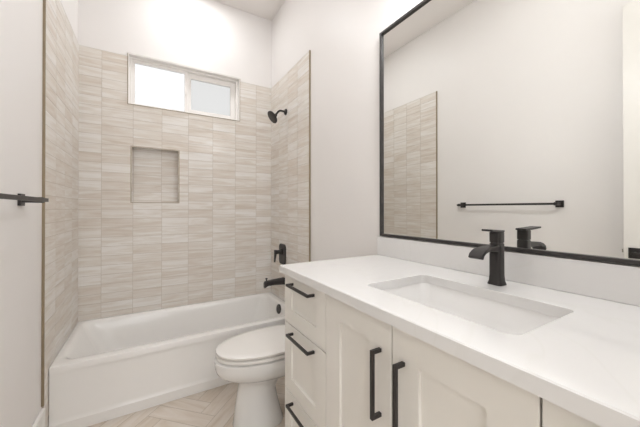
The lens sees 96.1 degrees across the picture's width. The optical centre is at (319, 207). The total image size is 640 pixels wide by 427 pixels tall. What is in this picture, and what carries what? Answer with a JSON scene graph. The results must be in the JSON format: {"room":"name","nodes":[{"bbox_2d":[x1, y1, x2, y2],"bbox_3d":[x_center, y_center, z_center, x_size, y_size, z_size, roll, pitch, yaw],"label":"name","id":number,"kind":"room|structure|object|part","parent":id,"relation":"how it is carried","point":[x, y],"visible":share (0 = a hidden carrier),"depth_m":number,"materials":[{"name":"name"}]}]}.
{"room":"bathroom","nodes":[
{"label":"bathroom","id":0,"kind":"room"},
{"bbox_2d":[0,0,78,426],"bbox_3d":[-1.118,-0.359,0.841,0.159,3.133,3.269,0,0,-31],"label":"wall","id":1,"kind":"structure","parent":0,"point":[21,21],"depth_m":1.34,"materials":[{"name":"paint"}]},
{"bbox_2d":[0,193,48,205],"bbox_3d":[-1.017,-0.035,0.892,0.087,0.050,0.802,0,0,-31],"label":"towel bar","id":2,"kind":"object","parent":1,"relation":"attached to","point":[21,199],"visible":1,"depth_m":1.07,"materials":[{"name":"black metal"}]},
{"bbox_3d":[-1.242,-0.034,1.196,0.010,0.050,0.050,0,0,-31],"label":"mount plate","id":3,"kind":"part","parent":2,"relation":"part of","materials":[{"name":"black metal"}]},
{"bbox_3d":[-1.211,-0.034,1.214,0.062,0.024,0.024,0,0,-31],"label":"wall post","id":4,"kind":"part","parent":2,"relation":"part of","materials":[{"name":"black metal"}]},
{"bbox_2d":[32,408,44,426],"bbox_3d":[-0.841,1.104,0.523,0.016,0.205,2.149,0,0,-31],"label":"baseboard","id":5,"kind":"structure","parent":1,"relation":"attached to","point":[40,420],"depth_m":1.39,"materials":[{"name":"white paint"}]},
{"bbox_2d":[41,0,45,406],"bbox_3d":[-1.392,-0.116,1.448,0.011,2.223,0.009,0,0,-31],"label":"trim","id":6,"kind":"structure","parent":1,"relation":"attached to","point":[44,1],"depth_m":1.44,"materials":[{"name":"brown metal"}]},
{"bbox_3d":[-1.599,-0.005,1.801,0.002,2.434,0.807,0,0,-31],"label":"panel","id":7,"kind":"part","parent":1,"relation":"part of","materials":[{"name":"tile"}]},
{"bbox_2d":[78,0,271,321],"bbox_3d":[-1.192,-0.351,2.606,1.538,3.133,0.162,0,0,-31],"label":"wall","id":8,"kind":"structure","parent":0,"point":[174,208],"depth_m":2.48,"materials":[{"name":"tile"}]},
{"bbox_3d":[-1.374,-0.271,2.408,0.356,0.461,0.008,0,0,-31],"label":"niche trim","id":9,"kind":"part","parent":8,"relation":"part of","materials":[{"name":"beige tile"}]},
{"bbox_2d":[79,44,268,87],"bbox_3d":[-1.154,-1.220,2.546,1.520,0.004,0.010,0,0,-31],"label":"trim","id":10,"kind":"structure","parent":8,"relation":"attached to","point":[79,44],"depth_m":2.27,"materials":[{"name":"white paint"}]},
{"bbox_2d":[127,52,239,120],"bbox_3d":[-1.187,-1.042,2.587,0.905,0.420,0.126,0,0,-31],"label":"window","id":11,"kind":"structure","parent":8,"relation":"in","point":[152,82],"depth_m":2.56,"materials":[{"name":"white glass"}]},
{"bbox_3d":[-1.378,-1.033,2.486,0.381,0.346,0.004,0,0,-31],"label":"pane","id":12,"kind":"part","parent":11,"relation":"part of","materials":[{"name":"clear glass"}]},
{"bbox_3d":[-1.378,-1.040,2.486,0.421,0.372,0.020,0,0,-31],"label":"sash","id":13,"kind":"part","parent":11,"relation":"part of","materials":[{"name":"white glass"}]},
{"bbox_3d":[-1.159,-1.247,2.539,0.905,0.009,0.014,0,0,-31],"label":"head trim","id":14,"kind":"part","parent":11,"relation":"part of","materials":[{"name":"white paint"}]},
{"bbox_3d":[-1.032,-1.038,2.726,0.360,0.290,0.004,0,0,-31],"label":"pane","id":15,"kind":"part","parent":11,"relation":"part of","materials":[{"name":"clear glass"}]},
{"bbox_3d":[-1.032,-1.039,2.726,0.444,0.372,0.025,0,0,-31],"label":"sash","id":16,"kind":"part","parent":11,"relation":"part of","materials":[{"name":"white plastic"}]},
{"bbox_2d":[88,376,284,426],"bbox_3d":[-0.359,1.240,1.199,1.538,0.060,3.119,0,0,-31],"label":"floor","id":17,"kind":"structure","parent":0,"point":[215,407],"depth_m":1.70,"materials":[{"name":"tile"}]},
{"bbox_2d":[49,292,284,426],"bbox_3d":[-0.962,1.030,2.213,1.515,0.366,0.738,0,0,-31],"label":"bathtub","id":18,"kind":"object","parent":17,"relation":"on","point":[107,368],"visible":0.74,"depth_m":1.84,"materials":[{"name":"white ceramic"}]},
{"bbox_2d":[214,324,284,426],"bbox_3d":[-0.235,0.813,1.723,0.758,0.798,0.448,0,0,-31],"label":"toilet","id":19,"kind":"object","parent":17,"relation":"on","point":[254,360],"visible":0.46,"depth_m":1.56,"materials":[{"name":"white ceramic"}]},
{"bbox_3d":[-0.323,0.803,1.671,0.538,0.022,0.354,0,0,-31],"label":"seat","id":20,"kind":"part","parent":19,"relation":"part of","materials":[{"name":"white plastic"}]},
{"bbox_3d":[-0.321,0.778,1.672,0.544,0.027,0.354,0,0,-31],"label":"lid","id":21,"kind":"part","parent":19,"relation":"part of","materials":[{"name":"white plastic"}]},
{"bbox_2d":[285,275,600,426],"bbox_3d":[0.398,0.743,0.852,0.594,0.930,1.274,0,0,-31],"label":"vanity cabinet","id":22,"kind":"object","parent":17,"relation":"on","point":[345,366],"visible":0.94,"depth_m":0.74,"materials":[{"name":"paint"}]},
{"bbox_3d":[-0.080,0.809,1.105,0.032,0.010,0.186,0,0,-31],"label":"bar pull","id":23,"kind":"part","parent":22,"relation":"part of","materials":[{"name":"black metal"}]},
{"bbox_3d":[-0.080,0.521,1.106,0.032,0.010,0.186,0,0,-31],"label":"bar pull","id":24,"kind":"part","parent":22,"relation":"part of","materials":[{"name":"black metal"}]},
{"bbox_3d":[-0.080,0.316,1.107,0.032,0.010,0.186,0,0,-31],"label":"bar pull","id":25,"kind":"part","parent":22,"relation":"part of","materials":[{"name":"black metal"}]},
{"bbox_3d":[-0.059,0.937,1.120,0.020,0.311,0.337,0,0,-31],"label":"drawer","id":26,"kind":"part","parent":22,"relation":"part of","materials":[{"name":"paint"}]},
{"bbox_3d":[-0.059,0.636,1.122,0.020,0.283,0.337,0,0,-31],"label":"drawer","id":27,"kind":"part","parent":22,"relation":"part of","materials":[{"name":"paint"}]},
{"bbox_3d":[-0.059,0.390,1.123,0.020,0.201,0.337,0,0,-31],"label":"drawer","id":28,"kind":"part","parent":22,"relation":"part of","materials":[{"name":"paint"}]},
{"bbox_3d":[0.106,0.689,0.843,0.020,0.803,0.303,0,0,-31],"label":"cabinet door","id":29,"kind":"part","parent":22,"relation":"part of","materials":[{"name":"paint"}]},
{"bbox_3d":[0.142,0.448,0.733,0.032,0.175,0.010,0,0,-31],"label":"bar pull","id":30,"kind":"part","parent":22,"relation":"part of","materials":[{"name":"black metal"}]},
{"bbox_3d":[0.182,0.448,0.665,0.032,0.175,0.010,0,0,-31],"label":"bar pull","id":31,"kind":"part","parent":22,"relation":"part of","materials":[{"name":"black metal"}]},
{"bbox_2d":[279,255,639,426],"bbox_3d":[0.403,0.263,0.853,0.585,0.030,1.292,0,0,-31],"label":"countertop","id":32,"kind":"structure","parent":22,"relation":"on","point":[585,362],"depth_m":0.58,"materials":[{"name":"white stone"}]},
{"bbox_2d":[382,283,558,334],"bbox_3d":[0.383,0.353,0.814,0.328,0.150,0.492,0,0,-31],"label":"sink","id":33,"kind":"object","parent":32,"relation":"in","point":[505,318],"visible":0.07,"depth_m":0.90,"materials":[{"name":"ceramic"}]},
{"bbox_2d":[468,229,506,285],"bbox_3d":[0.534,0.158,0.911,0.145,0.181,0.047,0,0,-31],"label":"faucet","id":34,"kind":"object","parent":32,"relation":"on","point":[495,249],"visible":1,"depth_m":0.92,"materials":[{"name":"black metal"}]},
{"bbox_3d":[0.519,0.138,0.903,0.111,0.037,0.045,0,0,-31],"label":"waterfall spout","id":35,"kind":"part","parent":34,"relation":"part of","materials":[{"name":"black metal"}]},
{"bbox_3d":[0.555,0.073,0.921,0.095,0.012,0.035,0,0,-37],"label":"lever handle","id":36,"kind":"part","parent":34,"relation":"part of","materials":[{"name":"black metal"}]},
{"bbox_3d":[0.265,0.688,0.577,0.020,0.803,0.309,0,0,-31],"label":"cabinet door","id":37,"kind":"part","parent":22,"relation":"part of","materials":[{"name":"paint"}]},
{"bbox_3d":[0.425,0.386,0.309,0.020,0.201,0.308,0,0,-31],"label":"drawer","id":38,"kind":"part","parent":22,"relation":"part of","materials":[{"name":"paint"}]},
{"bbox_2d":[214,0,284,20],"bbox_3d":[-0.397,-1.973,1.278,1.838,0.100,3.269,0,0,-31],"label":"ceiling","id":39,"kind":"structure","parent":0,"point":[267,9],"depth_m":2.74,"materials":[{"name":"paint"}]},
{"bbox_2d":[271,0,636,300],"bbox_3d":[0.325,-0.355,1.700,0.159,3.133,3.269,0,0,-31],"label":"wall","id":40,"kind":"structure","parent":0,"point":[341,36],"depth_m":2.01,"materials":[{"name":"paint"}]},
{"bbox_2d":[264,277,284,287],"bbox_3d":[-0.413,0.668,2.592,0.190,0.086,0.064,0,0,-31],"label":"tub spout","id":41,"kind":"object","parent":40,"relation":"attached to","point":[278,281],"visible":0.99,"depth_m":2.57,"materials":[{"name":"black metal"}]},
{"bbox_2d":[268,109,286,122],"bbox_3d":[-0.382,-0.826,2.567,0.170,0.145,0.118,0,0,-31],"label":"shower","id":42,"kind":"object","parent":40,"relation":"attached to","point":[272,116],"visible":1,"depth_m":2.55,"materials":[{"name":"black metal"}]},
{"bbox_2d":[274,243,285,264],"bbox_3d":[-0.380,0.427,2.639,0.087,0.188,0.140,0,0,-31],"label":"shower valve","id":43,"kind":"object","parent":40,"relation":"attached to","point":[282,247],"visible":0.98,"depth_m":2.62,"materials":[{"name":"black metal"}]},
{"bbox_3d":[-0.381,0.405,2.639,0.064,0.060,0.060,0,0,-31],"label":"stem","id":44,"kind":"part","parent":43,"relation":"part of","materials":[{"name":"black metal"}]},
{"bbox_3d":[-0.348,0.427,2.659,0.012,0.188,0.140,0,0,-31],"label":"plate","id":45,"kind":"part","parent":43,"relation":"part of","materials":[{"name":"black metal"}]},
{"bbox_3d":[-0.292,-0.001,2.579,0.002,2.434,0.807,0,0,-31],"label":"panel","id":46,"kind":"part","parent":40,"relation":"part of","materials":[{"name":"tile"}]},
{"bbox_2d":[309,50,310,261],"bbox_3d":[-0.079,-0.005,2.229,0.011,2.438,0.009,0,0,-31],"label":"trim","id":47,"kind":"structure","parent":40,"relation":"attached to","point":[309,50],"depth_m":2.23,"materials":[{"name":"brown metal"}]},
{"bbox_2d":[377,236,639,305],"bbox_3d":[0.646,0.199,0.998,0.020,0.098,1.292,0,0,-31],"label":"backsplash","id":48,"kind":"structure","parent":40,"relation":"attached to","point":[620,283],"depth_m":0.90,"materials":[{"name":"white stone"}]},
{"bbox_2d":[379,0,639,265],"bbox_3d":[0.647,-0.393,0.998,0.023,1.079,1.255,0,0,-31],"label":"wall mirror","id":49,"kind":"object","parent":40,"relation":"attached to","point":[521,118],"visible":1,"depth_m":0.96,"materials":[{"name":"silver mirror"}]}
]}

